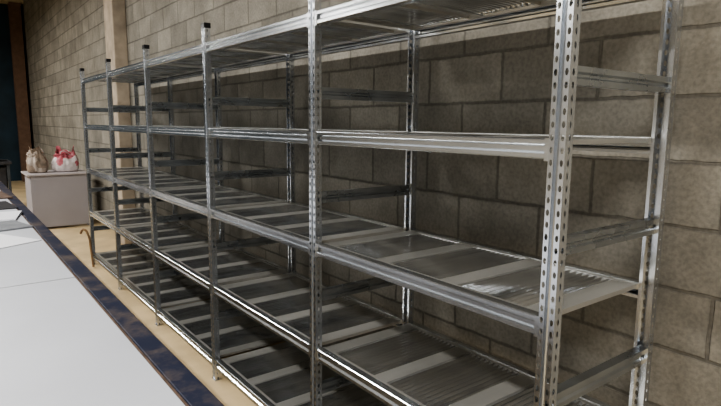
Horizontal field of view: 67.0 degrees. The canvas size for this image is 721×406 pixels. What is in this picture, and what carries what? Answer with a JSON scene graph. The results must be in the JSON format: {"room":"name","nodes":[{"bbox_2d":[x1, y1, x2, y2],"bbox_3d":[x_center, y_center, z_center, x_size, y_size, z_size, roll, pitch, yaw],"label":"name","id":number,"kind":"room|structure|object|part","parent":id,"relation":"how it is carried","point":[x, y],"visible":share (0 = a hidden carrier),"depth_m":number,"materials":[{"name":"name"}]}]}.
{"room":"warehouse","nodes":[
{"label":"warehouse","id":0,"kind":"room"},
{"bbox_2d":[0,3,32,180],"bbox_3d":[-12.019,-2.801,10.783,9.700,5.200,0.200,-6,10,-37],"label":"wall","id":1,"kind":"structure","parent":0,"point":[9,142],"depth_m":13.34,"materials":[{"name":"black paint"}]},
{"bbox_2d":[8,180,283,405],"bbox_3d":[-6.069,0.999,3.421,9.700,0.100,19.900,-6,10,-37],"label":"floor","id":2,"kind":"structure","parent":0,"point":[224,390],"depth_m":4.37,"materials":[{"name":"beige concrete"}]},
{"bbox_2d":[0,159,11,191],"bbox_3d":[-6.306,-0.309,8.509,1.450,1.020,0.700,-6,10,-37],"label":"bench","id":3,"kind":"object","parent":2,"relation":"on","point":[4,171],"visible":0.6,"depth_m":8.66,"materials":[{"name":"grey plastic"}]},
{"bbox_2d":[7,2,31,181],"bbox_3d":[-8.269,-2.651,13.279,0.240,4.250,0.260,-6,10,-37],"label":"steel column","id":4,"kind":"structure","parent":2,"relation":"on","point":[14,9],"depth_m":13.14,"materials":[{"name":"brown metal"}]},
{"bbox_2d":[0,0,22,5],"bbox_3d":[-11.836,-4.648,10.294,9.300,0.500,0.350,-6,10,-37],"label":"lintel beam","id":5,"kind":"structure","parent":4,"relation":"on","point":[1,1],"depth_m":12.89,"materials":[{"name":"brown wood"}]},
{"bbox_2d":[21,169,89,226],"bbox_3d":[-4.362,-0.067,7.832,0.770,0.770,0.680,-6,10,-37],"label":"office desk","id":6,"kind":"object","parent":2,"relation":"on","point":[55,198],"visible":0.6,"depth_m":7.59,"materials":[{"name":"laminate"}]},
{"bbox_2d":[26,146,48,172],"bbox_3d":[-4.497,-0.610,7.579,0.267,0.372,0.241,-6,10,-37],"label":"plastic bag","id":7,"kind":"object","parent":6,"relation":"on","point":[36,161],"visible":1,"depth_m":7.50,"materials":[{"name":"beige plastic"}]},
{"bbox_2d":[51,146,78,171],"bbox_3d":[-4.235,-0.642,7.803,0.363,0.376,0.279,-6,10,-37],"label":"shopping bag","id":8,"kind":"object","parent":6,"relation":"on","point":[64,160],"visible":1,"depth_m":7.73,"materials":[{"name":"white plastic"}]},
{"bbox_2d":[80,228,94,266],"bbox_3d":[-2.787,0.457,5.576,0.164,0.392,0.054,3,9,19],"label":"cane","id":9,"kind":"object","parent":2,"relation":"on","point":[83,229],"visible":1,"depth_m":5.56,"materials":[{"name":"brown wood"}]},
{"bbox_2d":[0,181,223,405],"bbox_3d":[-3.130,0.598,3.401,2.055,0.750,7.000,-6,10,-37],"label":"table","id":10,"kind":"object","parent":2,"relation":"on","point":[66,339],"visible":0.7,"depth_m":1.84,"materials":[{"name":"paint"}]},
{"bbox_2d":[0,191,12,198],"bbox_3d":[-3.617,-0.074,5.340,0.250,0.012,0.600,-7,11,-43],"label":"sheet","id":11,"kind":"object","parent":10,"relation":"on","point":[2,195],"visible":1,"depth_m":5.25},
{"bbox_2d":[0,201,17,209],"bbox_3d":[-3.147,0.024,4.699,0.240,0.010,0.500,-7,11,-43],"label":"cardboard sheet","id":12,"kind":"object","parent":10,"relation":"on","point":[4,205],"visible":1,"depth_m":4.65,"materials":[{"name":"grey"}]},
{"bbox_2d":[0,211,21,220],"bbox_3d":[-2.809,0.105,4.146,0.360,0.015,0.400,-4,9,-26],"label":"paper sheet","id":13,"kind":"object","parent":10,"relation":"on","point":[11,215],"visible":0.98,"depth_m":4.18,"materials":[{"name":"white paper"}]},
{"bbox_2d":[0,220,32,231],"bbox_3d":[-2.530,0.169,3.735,0.340,0.012,0.400,7,10,38],"label":"sheet","id":14,"kind":"object","parent":10,"relation":"on","point":[12,224],"visible":1,"depth_m":3.79,"materials":[{"name":"white paper"}]},
{"bbox_2d":[0,234,40,248],"bbox_3d":[-2.242,0.234,3.330,0.450,0.005,0.300,4,9,24],"label":"paper sheet","id":15,"kind":"object","parent":10,"relation":"on","point":[6,241],"visible":1,"depth_m":3.35,"materials":[{"name":"white paper"}]},
{"bbox_2d":[103,0,135,243],"bbox_3d":[-2.878,-2.084,6.399,0.150,5.200,0.390,-6,10,-37],"label":"concrete pillar","id":16,"kind":"structure","parent":2,"relation":"on","point":[114,10],"depth_m":6.36,"materials":[{"name":"beige concrete"}]},
{"bbox_2d":[79,0,683,405],"bbox_3d":[-0.953,-0.048,3.615,0.551,2.004,5.417,-6,10,-37],"label":"metal shelving rack","id":17,"kind":"object","parent":2,"relation":"on","point":[410,363],"visible":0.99,"depth_m":2.25,"materials":[{"name":"silver metal"}]},
{"bbox_3d":[-2.783,-0.348,5.570,0.039,2.004,0.052,-6,10,-37],"label":"post","id":18,"kind":"part","parent":17,"relation":"part of","materials":[{"name":"grey metal"}]},
{"bbox_3d":[-2.133,-0.220,4.726,0.039,2.004,0.052,-6,10,-37],"label":"post","id":19,"kind":"part","parent":17,"relation":"part of","materials":[{"name":"grey metal"}]},
{"bbox_3d":[-2.376,-0.389,5.878,0.039,2.004,0.052,-6,10,-37],"label":"post","id":20,"kind":"part","parent":17,"relation":"part of","materials":[{"name":"grey metal"}]},
{"bbox_3d":[-1.482,-0.091,3.883,0.039,2.004,0.052,-6,10,-37],"label":"post","id":21,"kind":"part","parent":17,"relation":"part of","materials":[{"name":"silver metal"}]},
{"bbox_3d":[-1.726,-0.261,5.034,0.039,2.004,0.052,-6,10,-37],"label":"post","id":22,"kind":"part","parent":17,"relation":"part of","materials":[{"name":"grey metal"}]},
{"bbox_3d":[-0.832,0.037,3.039,0.039,2.004,0.052,-6,10,-37],"label":"post","id":23,"kind":"part","parent":17,"relation":"part of","materials":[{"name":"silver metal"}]},
{"bbox_3d":[-1.075,-0.132,4.190,0.039,2.004,0.052,-6,10,-37],"label":"post","id":24,"kind":"part","parent":17,"relation":"part of","materials":[{"name":"grey metal"}]},
{"bbox_3d":[-0.424,-0.004,3.347,0.039,2.004,0.052,-6,10,-37],"label":"post","id":25,"kind":"part","parent":17,"relation":"part of","materials":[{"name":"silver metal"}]},
{"bbox_3d":[-0.181,0.165,2.196,0.039,2.004,0.052,-6,10,-37],"label":"post","id":26,"kind":"part","parent":17,"relation":"part of","materials":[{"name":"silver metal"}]},
{"bbox_3d":[0.226,0.124,2.503,0.039,2.004,0.052,-6,10,-37],"label":"post","id":27,"kind":"part","parent":17,"relation":"part of","materials":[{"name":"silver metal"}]},
{"bbox_3d":[0.470,0.294,1.352,0.039,2.004,0.052,-6,10,-37],"label":"post","id":28,"kind":"part","parent":17,"relation":"part of","materials":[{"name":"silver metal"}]},
{"bbox_3d":[0.877,0.253,1.660,0.039,2.004,0.052,-6,10,-37],"label":"post","id":29,"kind":"part","parent":17,"relation":"part of","materials":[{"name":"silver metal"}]},
{"bbox_2d":[22,0,720,405],"bbox_3d":[-2.269,-2.005,5.895,0.200,5.200,19.500,-6,10,-37],"label":"wall","id":30,"kind":"structure","parent":0,"point":[495,79],"depth_m":2.29,"materials":[{"name":"concrete"}]}
]}

